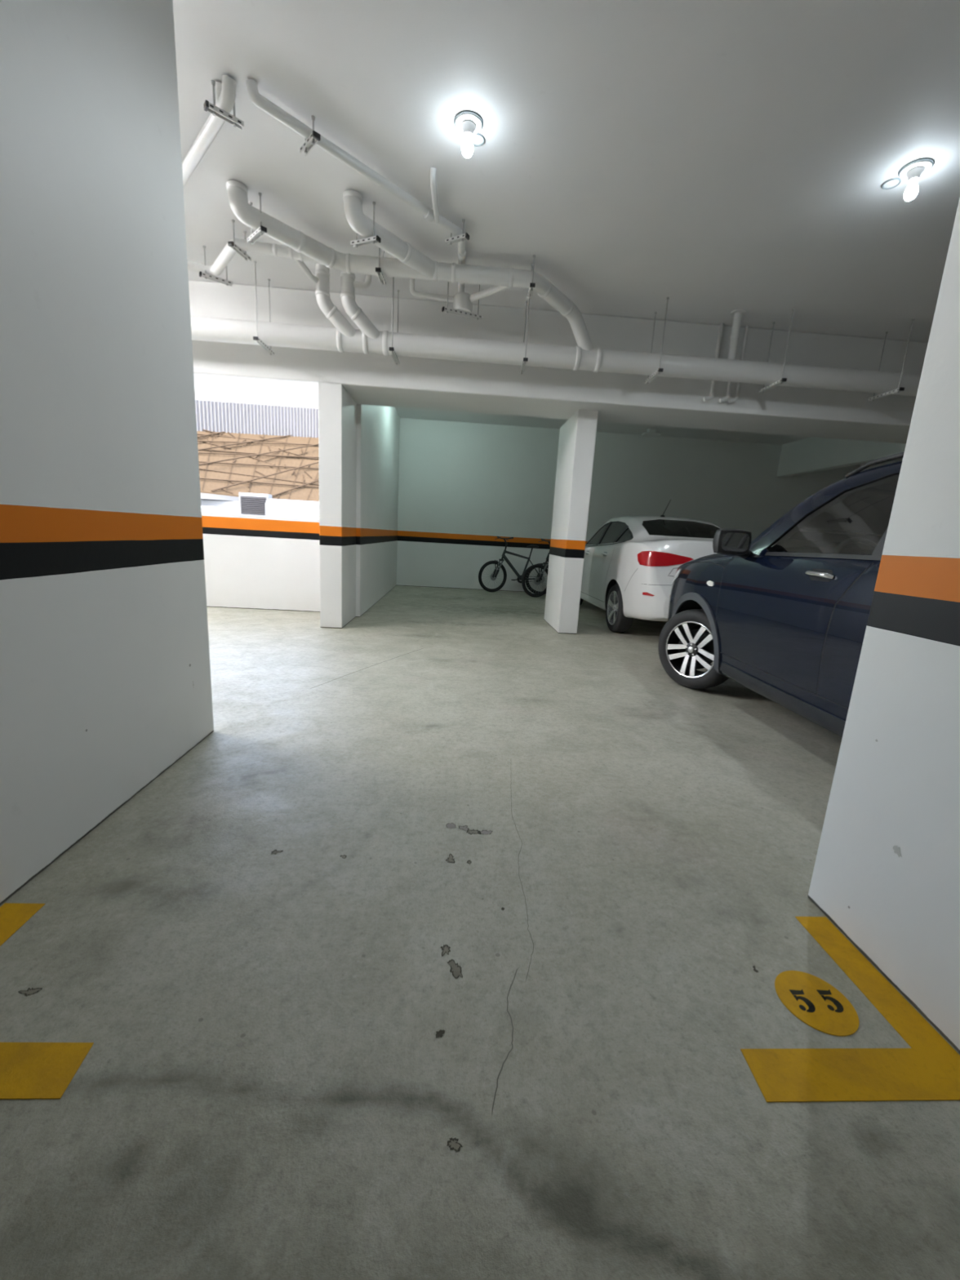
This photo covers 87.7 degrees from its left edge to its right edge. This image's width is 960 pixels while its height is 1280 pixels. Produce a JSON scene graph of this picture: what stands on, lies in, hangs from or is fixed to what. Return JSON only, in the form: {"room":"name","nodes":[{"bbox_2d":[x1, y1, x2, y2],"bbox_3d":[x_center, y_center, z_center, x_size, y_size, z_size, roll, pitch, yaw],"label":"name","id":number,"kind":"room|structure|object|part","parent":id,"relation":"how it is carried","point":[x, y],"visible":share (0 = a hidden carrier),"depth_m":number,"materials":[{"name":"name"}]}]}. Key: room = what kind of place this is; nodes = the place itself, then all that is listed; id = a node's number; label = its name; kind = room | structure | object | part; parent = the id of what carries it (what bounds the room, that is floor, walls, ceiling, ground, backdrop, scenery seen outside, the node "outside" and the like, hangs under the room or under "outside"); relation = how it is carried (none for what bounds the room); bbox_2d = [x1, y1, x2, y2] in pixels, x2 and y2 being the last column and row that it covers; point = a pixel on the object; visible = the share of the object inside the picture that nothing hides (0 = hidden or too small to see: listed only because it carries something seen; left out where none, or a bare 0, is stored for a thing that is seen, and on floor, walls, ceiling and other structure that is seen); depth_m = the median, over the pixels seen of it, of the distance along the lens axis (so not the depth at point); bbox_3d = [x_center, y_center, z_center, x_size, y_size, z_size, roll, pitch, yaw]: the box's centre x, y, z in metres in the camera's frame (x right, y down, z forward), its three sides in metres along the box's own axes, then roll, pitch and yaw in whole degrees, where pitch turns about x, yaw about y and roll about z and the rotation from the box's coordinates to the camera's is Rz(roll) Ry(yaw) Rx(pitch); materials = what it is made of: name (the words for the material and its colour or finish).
{"room":"parking garage","nodes":[
{"label":"parking garage","id":0,"kind":"room"},
{"bbox_2d":[0,0,213,905],"bbox_3d":[-1.394,-0.507,-1.041,0.252,3.660,7.310,3,12,-3],"label":"wall","id":1,"kind":"structure","parent":0,"point":[105,685],"depth_m":1.83,"materials":[{"name":"white paint"}]},
{"bbox_2d":[195,392,318,408],"bbox_3d":[-4.324,-3.625,6.340,5.200,0.903,0.410,3,12,-3],"label":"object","id":2,"kind":"structure","parent":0,"point":[198,396],"depth_m":6.51,"materials":[{"name":"white paint"}]},
{"bbox_2d":[201,512,319,612],"bbox_3d":[-4.473,-1.150,6.984,5.200,1.300,0.160,3,12,-3],"label":"wall","id":3,"kind":"structure","parent":0,"point":[251,562],"depth_m":6.99,"materials":[{"name":"paint"}]},
{"bbox_2d":[355,404,399,617],"bbox_3d":[-1.791,-2.567,8.726,0.230,3.660,4.430,3,12,-3],"label":"wall","id":4,"kind":"structure","parent":0,"point":[378,427],"depth_m":7.92,"materials":[{"name":"white paint"}]},
{"bbox_2d":[0,585,959,1279],"bbox_3d":[0.413,0.488,3.654,17.300,0.001,16.500,3,12,-3],"label":"floor","id":5,"kind":"structure","parent":0,"point":[458,933],"depth_m":1.34,"materials":[{"name":"concrete"}]},
{"bbox_2d":[0,902,44,946],"bbox_3d":[-1.403,0.859,1.376,0.129,0.002,0.370,3,12,-3],"label":"parking line marking","id":6,"kind":"object","parent":5,"relation":"on","point":[13,916],"visible":1,"depth_m":1.50,"materials":[{"name":"yellow paint"}]},
{"bbox_2d":[0,1042,93,1099],"bbox_3d":[-1.167,0.933,1.086,0.574,0.002,0.121,3,12,-3],"label":"parking line marking","id":7,"kind":"object","parent":5,"relation":"on","point":[28,1070],"visible":1,"depth_m":1.10,"materials":[{"name":"yellow paint"}]},
{"bbox_2d":[318,382,356,628],"bbox_3d":[-1.757,-1.581,6.225,0.260,2.757,0.870,3,12,-3],"label":"column","id":8,"kind":"structure","parent":5,"relation":"on","point":[337,410],"depth_m":5.89,"materials":[{"name":"white paint"}]},
{"bbox_2d":[478,536,548,594],"bbox_3d":[0.832,-1.600,10.807,1.649,1.214,0.603,6,12,11],"label":"bicycle","id":9,"kind":"object","parent":5,"relation":"on","point":[495,572],"visible":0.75,"depth_m":10.87,"materials":[{"name":"black metal"}]},
{"bbox_3d":[0.909,-1.621,10.891,0.902,0.640,0.146,3,12,-2],"label":"bike frame","id":10,"kind":"part","parent":9,"relation":"part of","materials":[{"name":"grey metal"}]},
{"bbox_2d":[521,538,550,597],"bbox_3d":[1.715,-1.471,10.429,1.678,1.214,0.664,3,12,0],"label":"bicycle","id":11,"kind":"object","parent":5,"relation":"on","point":[539,577],"visible":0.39,"depth_m":10.37,"materials":[{"name":"black rubber"}]},
{"bbox_2d":[543,409,598,634],"bbox_3d":[1.205,-1.541,6.840,0.247,2.757,1.092,3,12,-3],"label":"column","id":12,"kind":"structure","parent":5,"relation":"on","point":[577,436],"depth_m":6.43,"materials":[{"name":"white paint"}]},
{"bbox_2d":[579,499,721,632],"bbox_3d":[2.691,-1.236,7.982,2.266,1.862,4.350,3,12,-3],"label":"car","id":13,"kind":"object","parent":5,"relation":"on","point":[631,563],"visible":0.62,"depth_m":6.56,"materials":[{"name":"white paint"}]},
{"bbox_3d":[1.765,-1.204,8.501,0.062,0.765,1.040,3,12,-3],"label":"door","id":14,"kind":"part","parent":13,"relation":"part of","materials":[{"name":"white paint"}]},
{"bbox_3d":[1.814,-1.014,7.492,0.058,0.810,1.005,3,12,-3],"label":"door","id":15,"kind":"part","parent":13,"relation":"part of","materials":[{"name":"white paint"}]},
{"bbox_3d":[1.869,-1.484,7.710,0.041,0.121,2.181,3,12,-3],"label":"window trim","id":16,"kind":"part","parent":13,"relation":"part of","materials":[{"name":"black plastic"}]},
{"bbox_2d":[637,551,693,566],"bbox_3d":[2.209,-0.959,5.947,0.660,0.185,0.191,7,12,18],"label":"tail light","id":17,"kind":"object","parent":13,"relation":"attached to","point":[645,558],"depth_m":5.92,"materials":[{"name":"red plastic"}]},
{"bbox_2d":[657,451,904,737],"bbox_3d":[2.798,-0.117,2.875,2.286,1.768,4.596,3,12,-3],"label":"car","id":18,"kind":"object","parent":5,"relation":"on","point":[783,614],"visible":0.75,"depth_m":3.04,"materials":[{"name":"blue paint"}]},
{"bbox_2d":[712,528,751,555],"bbox_3d":[1.764,-0.686,3.501,0.246,0.185,0.159,3,12,-3],"label":"mirror","id":19,"kind":"object","parent":18,"relation":"attached to","point":[726,541],"depth_m":3.43,"materials":[{"name":"black plastic"}]},
{"bbox_2d":[720,532,749,551],"bbox_3d":[1.755,-0.674,3.441,0.183,0.129,0.030,5,12,7],"label":"mirror glass","id":20,"kind":"object","parent":18,"relation":"attached to","point":[730,541],"depth_m":3.43,"materials":[{"name":"grey mirror"}]},
{"bbox_3d":[1.868,-0.618,3.559,0.139,0.091,0.072,0,12,-17],"label":"mirror arm","id":21,"kind":"part","parent":18,"relation":"part of","materials":[{"name":"black plastic"}]},
{"bbox_3d":[1.881,-0.158,3.202,0.060,0.734,1.310,3,12,-3],"label":"door","id":22,"kind":"part","parent":18,"relation":"part of","materials":[{"name":"blue paint"}]},
{"bbox_3d":[1.893,-0.368,2.803,0.053,0.036,0.215,3,12,-3],"label":"door handle","id":23,"kind":"part","parent":18,"relation":"part of","materials":[{"name":"silver metal"}]},
{"bbox_3d":[1.980,-0.368,2.221,0.026,0.079,2.321,3,12,-3],"label":"window trim","id":24,"kind":"part","parent":18,"relation":"part of","materials":[{"name":"black plastic"}]},
{"bbox_3d":[1.929,0.034,2.231,0.054,0.760,0.978,3,12,-3],"label":"door","id":25,"kind":"part","parent":18,"relation":"part of","materials":[{"name":"blue paint"}]},
{"bbox_3d":[2.261,-0.817,2.038,0.039,0.111,1.909,2,12,-5],"label":"roof rail","id":26,"kind":"part","parent":18,"relation":"part of","materials":[{"name":"black plastic"}]},
{"bbox_2d":[774,970,859,1036],"bbox_3d":[0.922,0.992,1.373,0.194,0.002,0.196,3,12,-3],"label":"disc","id":27,"kind":"object","parent":5,"relation":"on","point":[812,1000],"visible":1,"depth_m":1.36,"materials":[{"name":"yellow paint"}]},
{"bbox_2d":[740,916,959,1102],"bbox_3d":[0.907,0.985,1.405,0.562,0.002,0.560,3,12,-3],"label":"parking line marking","id":28,"kind":"object","parent":5,"relation":"on","point":[928,1070],"visible":1,"depth_m":1.21,"materials":[{"name":"yellow paint"}]},
{"bbox_2d":[172,0,959,342],"bbox_3d":[1.238,-2.732,0.635,16.100,0.300,11.650,3,12,-3],"label":"ceiling","id":29,"kind":"structure","parent":0,"point":[716,158],"depth_m":3.15,"materials":[{"name":"white paint"}]},
{"bbox_2d":[182,75,235,187],"bbox_3d":[-2.043,-3.291,3.451,0.088,0.158,1.821,-8,16,-44],"label":"drain pipe","id":30,"kind":"object","parent":29,"relation":"attached to","point":[225,91],"visible":0.63,"depth_m":3.06,"materials":[{"name":"white plastic"}]},
{"bbox_2d":[199,245,232,286],"bbox_3d":[-2.474,-3.497,4.672,0.276,0.266,0.046,-6,15,-36],"label":"hanger","id":31,"kind":"object","parent":29,"relation":"hanging from","point":[202,274],"visible":0.89,"depth_m":4.68,"materials":[{"name":"white metal"}]},
{"bbox_3d":[-2.544,-3.490,4.620,0.010,0.266,0.010,0,12,-14],"label":"threaded rod","id":32,"kind":"part","parent":31,"relation":"part of","materials":[{"name":"grey metal"}]},
{"bbox_2d":[203,80,244,130],"bbox_3d":[-1.497,-3.127,2.916,0.206,0.163,0.046,-7,16,-42],"label":"hanger","id":33,"kind":"object","parent":29,"relation":"hanging from","point":[208,107],"visible":0.87,"depth_m":2.91,"materials":[{"name":"white metal"}]},
{"bbox_3d":[-1.535,-3.122,2.881,0.010,0.163,0.010,9,13,24],"label":"threaded rod","id":34,"kind":"part","parent":33,"relation":"part of","materials":[{"name":"grey metal"}]},
{"bbox_3d":[-1.454,-3.133,2.954,0.010,0.163,0.010,9,13,24],"label":"threaded rod","id":35,"kind":"part","parent":33,"relation":"part of","materials":[{"name":"grey metal"}]},
{"bbox_2d":[227,219,251,261],"bbox_3d":[-2.053,-3.411,4.264,0.046,0.220,0.250,5,12,9],"label":"hanger","id":36,"kind":"object","parent":29,"relation":"hanging from","point":[232,244],"visible":0.99,"depth_m":4.25,"materials":[{"name":"white metal"}]},
{"bbox_3d":[-2.067,-3.397,4.193,0.010,0.220,0.010,1,12,-13],"label":"threaded rod","id":37,"kind":"part","parent":36,"relation":"part of","materials":[{"name":"grey metal"}]},
{"bbox_2d":[186,238,323,283],"bbox_3d":[-2.179,-3.466,4.480,1.848,0.226,0.537,2,12,-8],"label":"drain pipe","id":38,"kind":"object","parent":29,"relation":"attached to","point":[228,253],"visible":0.7,"depth_m":4.35,"materials":[{"name":"white plastic"}]},
{"bbox_2d":[247,192,266,244],"bbox_3d":[-1.746,-3.287,3.897,0.273,0.278,0.046,14,16,43],"label":"hanger","id":39,"kind":"object","parent":29,"relation":"hanging from","point":[260,231],"visible":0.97,"depth_m":3.89,"materials":[{"name":"white metal"}]},
{"bbox_3d":[-1.685,-3.272,3.840,0.010,0.278,0.010,8,13,21],"label":"threaded rod","id":40,"kind":"part","parent":39,"relation":"part of","materials":[{"name":"grey metal"}]},
{"bbox_2d":[253,261,274,355],"bbox_3d":[-2.190,-3.331,5.047,0.046,0.712,0.436,3,12,-2],"label":"hanger","id":41,"kind":"object","parent":29,"relation":"hanging from","point":[255,339],"visible":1,"depth_m":5.00,"materials":[{"name":"white metal"}]},
{"bbox_3d":[-2.187,-3.296,4.884,0.010,0.712,0.010,-2,13,-24],"label":"threaded rod","id":42,"kind":"part","parent":41,"relation":"part of","materials":[{"name":"grey metal"}]},
{"bbox_3d":[-2.194,-3.366,5.217,0.010,0.712,0.010,-2,13,-24],"label":"threaded rod","id":43,"kind":"part","parent":41,"relation":"part of","materials":[{"name":"grey metal"}]},
{"bbox_2d":[190,315,921,395],"bbox_3d":[0.974,-2.980,5.282,15.500,0.224,0.226,3,12,-3],"label":"drain pipe","id":44,"kind":"object","parent":41,"relation":"hanging from","point":[202,328],"visible":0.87,"depth_m":5.20,"materials":[{"name":"white plastic"}]},
{"bbox_2d":[315,262,355,337],"bbox_3d":[-1.411,-3.312,4.949,0.444,0.607,0.142,-6,15,-39],"label":"pipe","id":45,"kind":"object","parent":44,"relation":"attached to","point":[322,295],"visible":0.95,"depth_m":4.84,"materials":[{"name":"white plastic"}]},
{"bbox_2d":[340,271,379,339],"bbox_3d":[-1.147,-3.295,4.933,0.444,0.610,0.222,-6,15,-38],"label":"pipe","id":46,"kind":"object","parent":44,"relation":"attached to","point":[348,284],"visible":0.93,"depth_m":4.84,"materials":[{"name":"white plastic"}]},
{"bbox_2d":[728,308,746,359],"bbox_3d":[2.717,-3.231,5.321,0.156,0.470,0.156,3,12,-3],"label":"pipe","id":47,"kind":"object","parent":44,"relation":"attached to","point":[737,314],"visible":0.95,"depth_m":5.29,"materials":[{"name":"white plastic"}]},
{"bbox_2d":[299,115,320,155],"bbox_3d":[-1.065,-3.156,3.122,0.046,0.143,0.206,-7,16,-42],"label":"hanger","id":48,"kind":"object","parent":29,"relation":"hanging from","point":[312,140],"visible":0.87,"depth_m":3.10,"materials":[{"name":"white metal"}]},
{"bbox_3d":[-1.030,-3.146,3.085,0.010,0.143,0.010,9,13,24],"label":"threaded rod","id":49,"kind":"part","parent":48,"relation":"part of","materials":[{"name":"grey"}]},
{"bbox_2d":[245,79,466,292],"bbox_3d":[-0.494,-3.229,3.757,0.634,0.194,2.420,9,13,27],"label":"drain pipe","id":50,"kind":"object","parent":29,"relation":"attached to","point":[259,100],"visible":0.85,"depth_m":3.39,"materials":[{"name":"white plastic"}]},
{"bbox_2d":[350,201,381,247],"bbox_3d":[-0.893,-3.239,3.900,0.257,0.278,0.046,8,13,22],"label":"hanger","id":51,"kind":"object","parent":29,"relation":"hanging from","point":[375,239],"visible":0.84,"depth_m":3.90,"materials":[{"name":"white metal"}]},
{"bbox_3d":[-0.822,-3.229,3.871,0.010,0.278,0.010,3,12,0],"label":"threaded rod","id":52,"kind":"part","parent":51,"relation":"part of","materials":[{"name":"grey metal"}]},
{"bbox_2d":[375,247,386,285],"bbox_3d":[-0.881,-3.359,4.452,0.046,0.268,0.256,3,12,0],"label":"hanger","id":53,"kind":"object","parent":29,"relation":"hanging from","point":[378,270],"visible":0.84,"depth_m":4.43,"materials":[{"name":"white metal"}]},
{"bbox_3d":[-0.882,-3.343,4.376,0.010,0.268,0.010,-2,13,-22],"label":"threaded rod","id":54,"kind":"part","parent":53,"relation":"part of","materials":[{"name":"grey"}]},
{"bbox_2d":[389,276,399,364],"bbox_3d":[-0.869,-3.272,5.125,0.046,0.712,0.436,3,12,-2],"label":"hanger","id":55,"kind":"object","parent":29,"relation":"hanging from","point":[392,350],"visible":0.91,"depth_m":5.06,"materials":[{"name":"white metal"}]},
{"bbox_3d":[-0.866,-3.237,4.962,0.010,0.712,0.010,-2,13,-24],"label":"threaded rod","id":56,"kind":"part","parent":55,"relation":"part of","materials":[{"name":"grey metal"}]},
{"bbox_3d":[-0.873,-3.307,5.295,0.010,0.712,0.010,-2,13,-24],"label":"threaded rod","id":57,"kind":"part","parent":55,"relation":"part of","materials":[{"name":"grey metal"}]},
{"bbox_2d":[342,189,455,283],"bbox_3d":[-0.646,-3.305,4.176,1.146,0.232,0.254,-8,16,-44],"label":"drain pipe","id":58,"kind":"object","parent":29,"relation":"attached to","point":[362,224],"visible":0.94,"depth_m":4.02,"materials":[{"name":"white plastic"}]},
{"bbox_2d":[226,180,593,350],"bbox_3d":[-0.348,-3.182,4.530,3.434,0.584,0.583,-1,12,-19],"label":"drain pipe","id":59,"kind":"object","parent":29,"relation":"attached to","point":[248,215],"visible":0.97,"depth_m":4.43,"materials":[{"name":"white plastic"}]},
{"bbox_2d":[409,278,508,315],"bbox_3d":[-0.137,-3.379,4.850,1.062,0.293,0.336,7,12,18],"label":"trap","id":60,"kind":"object","parent":59,"relation":"attached to","point":[462,301],"visible":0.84,"depth_m":4.87,"materials":[{"name":"white plastic"}]},
{"bbox_2d":[444,218,469,244],"bbox_3d":[-0.182,-3.292,4.031,0.208,0.150,0.046,10,13,28],"label":"hanger","id":61,"kind":"object","parent":29,"relation":"hanging from","point":[464,237],"visible":0.83,"depth_m":4.03,"materials":[{"name":"white metal"}]},
{"bbox_2d":[441,281,482,319],"bbox_3d":[-0.166,-3.380,4.925,0.417,0.340,0.046,-1,13,-21],"label":"hanger","id":62,"kind":"object","parent":29,"relation":"hanging from","point":[446,309],"visible":0.8,"depth_m":4.94,"materials":[{"name":"white metal"}]},
{"bbox_3d":[-0.313,-3.376,4.868,0.010,0.340,0.010,3,12,1],"label":"threaded rod","id":63,"kind":"part","parent":62,"relation":"part of","materials":[{"name":"grey metal"}]},
{"bbox_3d":[-0.013,-3.383,4.984,0.010,0.340,0.010,3,12,1],"label":"threaded rod","id":64,"kind":"part","parent":62,"relation":"part of","materials":[{"name":"grey metal"}]},
{"bbox_2d":[453,110,484,158],"bbox_3d":[-0.067,-3.078,3.107,0.196,0.179,0.266,3,12,-3],"label":"ceiling lamp","id":65,"kind":"object","parent":29,"relation":"attached to","point":[469,123],"visible":1,"depth_m":3.04,"materials":[{"name":"white plastic"}]},
{"bbox_3d":[-0.076,-3.037,3.071,0.073,0.111,0.073,3,12,-3],"label":"bulb","id":66,"kind":"part","parent":65,"relation":"part of","materials":[{"name":"white glass"}]},
{"bbox_2d":[461,120,475,137],"bbox_3d":[-0.072,-3.115,3.054,0.092,0.051,0.092,3,12,-3],"label":"socket","id":67,"kind":"object","parent":65,"relation":"attached to","point":[468,126],"depth_m":3.03,"materials":[{"name":"white plastic"}]},
{"bbox_3d":[-0.070,-3.147,3.048,0.164,0.018,0.164,3,12,-3],"label":"plate","id":68,"kind":"part","parent":65,"relation":"part of","materials":[{"name":"white plastic"}]},
{"bbox_2d":[519,298,529,374],"bbox_3d":[0.477,-3.211,5.205,0.046,0.712,0.436,3,12,-2],"label":"hanger","id":69,"kind":"object","parent":29,"relation":"hanging from","point":[525,359],"visible":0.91,"depth_m":5.17,"materials":[{"name":"white metal"}]},
{"bbox_3d":[0.474,-3.247,5.375,0.010,0.712,0.010,-2,13,-24],"label":"threaded rod","id":70,"kind":"part","parent":69,"relation":"part of","materials":[{"name":"grey metal"}]},
{"bbox_3d":[0.480,-3.177,5.042,0.010,0.712,0.010,-2,13,-24],"label":"threaded rod","id":71,"kind":"part","parent":69,"relation":"part of","materials":[{"name":"grey metal"}]},
{"bbox_2d":[527,254,535,299],"bbox_3d":[0.473,-3.294,4.538,0.046,0.278,0.246,3,12,-2],"label":"hanger","id":72,"kind":"object","parent":29,"relation":"hanging from","point":[532,285],"visible":0.98,"depth_m":4.48,"materials":[{"name":"white metal"}]},
{"bbox_3d":[0.474,-3.280,4.467,0.010,0.278,0.010,8,13,20],"label":"threaded rod","id":73,"kind":"part","parent":72,"relation":"part of","materials":[{"name":"grey metal"}]},
{"bbox_2d":[188,280,928,443],"bbox_3d":[0.943,-3.255,6.015,15.700,0.905,0.890,3,12,-3],"label":"ceiling beam","id":74,"kind":"structure","parent":29,"relation":"attached to","point":[224,368],"depth_m":5.63,"materials":[{"name":"white paint"}]},
{"bbox_2d":[703,323,724,401],"bbox_3d":[2.634,-3.118,5.622,0.138,0.818,0.065,-2,13,-23],"label":"conduit","id":75,"kind":"object","parent":74,"relation":"attached to","point":[722,325],"visible":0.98,"depth_m":5.61,"materials":[{"name":"white plastic"}]},
{"bbox_2d":[719,381,732,402],"bbox_3d":[2.824,-3.110,5.633,0.138,0.818,0.065,-2,13,-23],"label":"conduit","id":76,"kind":"object","parent":74,"relation":"attached to","point":[729,385],"visible":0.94,"depth_m":5.69,"materials":[{"name":"white plastic"}]},
{"bbox_2d":[728,325,749,403],"bbox_3d":[2.928,-3.107,5.639,0.134,0.815,0.059,-2,13,-25],"label":"conduit","id":77,"kind":"object","parent":74,"relation":"attached to","point":[746,331],"visible":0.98,"depth_m":5.63,"materials":[{"name":"white plastic"}]},
{"bbox_2d":[644,297,669,383],"bbox_3d":[1.878,-3.149,5.288,0.046,0.712,0.436,3,12,-2],"label":"hanger","id":78,"kind":"object","parent":29,"relation":"hanging from","point":[660,370],"visible":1,"depth_m":5.25,"materials":[{"name":"white metal"}]},
{"bbox_3d":[1.875,-3.184,5.458,0.010,0.712,0.010,-2,13,-24],"label":"threaded rod","id":79,"kind":"part","parent":78,"relation":"part of","materials":[{"name":"grey metal"}]},
{"bbox_3d":[1.881,-3.114,5.125,0.010,0.712,0.010,-2,13,-24],"label":"threaded rod","id":80,"kind":"part","parent":78,"relation":"part of","materials":[{"name":"grey metal"}]},
{"bbox_2d":[759,307,795,392],"bbox_3d":[3.200,-3.090,5.367,0.046,0.712,0.436,3,12,-2],"label":"hanger","id":81,"kind":"object","parent":29,"relation":"hanging from","point":[782,380],"visible":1,"depth_m":5.34,"materials":[{"name":"white metal"}]},
{"bbox_3d":[3.196,-3.125,5.536,0.010,0.712,0.010,-2,13,-24],"label":"threaded rod","id":82,"kind":"part","parent":81,"relation":"part of","materials":[{"name":"grey metal"}]},
{"bbox_3d":[3.203,-3.055,5.203,0.010,0.712,0.010,-2,13,-24],"label":"threaded rod","id":83,"kind":"part","parent":81,"relation":"part of","materials":[{"name":"grey metal"}]},
{"bbox_2d":[868,318,915,400],"bbox_3d":[4.496,-3.031,5.443,0.046,0.712,0.436,3,12,-2],"label":"hanger","id":84,"kind":"object","parent":29,"relation":"hanging from","point":[901,388],"visible":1,"depth_m":5.42,"materials":[{"name":"white metal"}]},
{"bbox_3d":[4.493,-3.067,5.613,0.010,0.712,0.010,8,13,20],"label":"threaded rod","id":85,"kind":"part","parent":84,"relation":"part of","materials":[{"name":"grey metal"}]},
{"bbox_3d":[4.499,-2.997,5.280,0.010,0.712,0.010,-2,13,-24],"label":"threaded rod","id":86,"kind":"part","parent":84,"relation":"part of","materials":[{"name":"grey metal"}]},
{"bbox_2d":[881,158,934,200],"bbox_3d":[2.788,-2.950,3.273,0.178,0.179,0.286,3,12,-3],"label":"ceiling lamp","id":87,"kind":"object","parent":29,"relation":"attached to","point":[912,171],"visible":1,"depth_m":3.20,"materials":[{"name":"white plastic"}]},
{"bbox_3d":[2.789,-2.905,3.227,0.073,0.111,0.073,3,12,-3],"label":"bulb","id":88,"kind":"part","parent":87,"relation":"part of","materials":[{"name":"white glass"}]},
{"bbox_2d":[906,165,924,182],"bbox_3d":[2.793,-2.984,3.210,0.092,0.051,0.092,3,12,-3],"label":"socket","id":89,"kind":"object","parent":87,"relation":"attached to","point":[913,173],"depth_m":3.19,"materials":[{"name":"white plastic"}]},
{"bbox_3d":[2.795,-3.016,3.204,0.164,0.018,0.164,3,12,-3],"label":"plate","id":90,"kind":"part","parent":87,"relation":"part of","materials":[{"name":"white plastic"}]},
{"bbox_2d":[395,407,809,444],"bbox_3d":[3.531,-4.237,8.771,10.700,0.420,4.650,3,12,-3],"label":"ceiling","id":91,"kind":"structure","parent":0,"point":[403,412],"depth_m":10.31,"materials":[{"name":"white paint"}]},
{"bbox_2d":[641,428,660,436],"bbox_3d":[3.524,-4.272,10.273,0.330,0.125,0.200,3,12,-3],"label":"fitting","id":92,"kind":"object","parent":91,"relation":"attached to","point":[651,432],"visible":1,"depth_m":10.20,"materials":[{"name":"white plastic"}]},
{"bbox_3d":[3.521,-4.228,10.282,0.330,0.035,0.200,3,12,-3],"label":"plate","id":93,"kind":"part","parent":92,"relation":"part of","materials":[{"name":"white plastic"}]},
{"bbox_2d":[396,417,860,592],"bbox_3d":[3.317,-2.816,11.317,10.700,3.660,0.240,3,12,-3],"label":"wall","id":94,"kind":"structure","parent":0,"point":[463,486],"depth_m":11.06,"materials":[{"name":"white paint"}]},
{"bbox_2d":[777,436,906,477],"bbox_3d":[6.860,-3.583,8.952,0.180,0.800,4.410,3,12,-3],"label":"wall","id":95,"kind":"structure","parent":0,"point":[811,454],"depth_m":9.69,"materials":[{"name":"white paint"}]},
{"bbox_2d":[859,457,902,471],"bbox_3d":[8.943,-0.918,3.761,0.200,3.660,15.860,3,12,-3],"label":"wall","id":96,"kind":"structure","parent":0,"point":[900,459],"depth_m":10.62,"materials":[{"name":"white paint"}]},
{"bbox_2d":[808,198,959,1053],"bbox_3d":[1.476,-0.649,0.424,0.305,3.660,2.053,3,12,-3],"label":"wall","id":97,"kind":"structure","parent":0,"point":[886,871],"depth_m":1.41,"materials":[{"name":"white paint"}]},
{"label":"outside","id":98,"kind":"structure","parent":0,"visible":0},
{"bbox_3d":[-11.687,-6.057,32.603,100.000,0.240,52.640,3,12,-3],"label":"ground","id":99,"kind":"structure","parent":98,"visible":0},
{"bbox_2d":[200,498,239,514],"bbox_3d":[-9.491,-3.924,17.609,4.400,1.950,1.640,3,12,-3],"label":"van","id":100,"kind":"object","parent":99,"relation":"on","point":[215,506],"visible":0.02,"depth_m":16.74,"materials":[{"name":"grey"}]},
{"bbox_2d":[238,492,271,515],"bbox_3d":[-6.707,-3.291,14.993,0.840,2.130,0.385,3,12,-3],"label":"air conditioner","id":101,"kind":"object","parent":99,"relation":"on","point":[250,504],"visible":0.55,"depth_m":14.67,"materials":[{"name":"grey"}]},
{"bbox_3d":[-6.659,-3.949,14.680,0.740,0.510,0.040,3,12,-3],"label":"louvre panel","id":102,"kind":"part","parent":101,"relation":"part of","materials":[{"name":"grey"}]},
{"bbox_2d":[195,400,319,501],"bbox_3d":[-7.277,-7.965,21.229,18.169,8.700,12.642,1,12,-11],"label":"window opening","id":103,"kind":"object","parent":99,"relation":"on","point":[242,447],"visible":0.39,"depth_m":20.76,"materials":[{"name":"brown"}]},
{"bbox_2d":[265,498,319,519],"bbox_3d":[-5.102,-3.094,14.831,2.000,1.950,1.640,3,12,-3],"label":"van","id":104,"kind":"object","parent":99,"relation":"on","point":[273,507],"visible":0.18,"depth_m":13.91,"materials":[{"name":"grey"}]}
]}

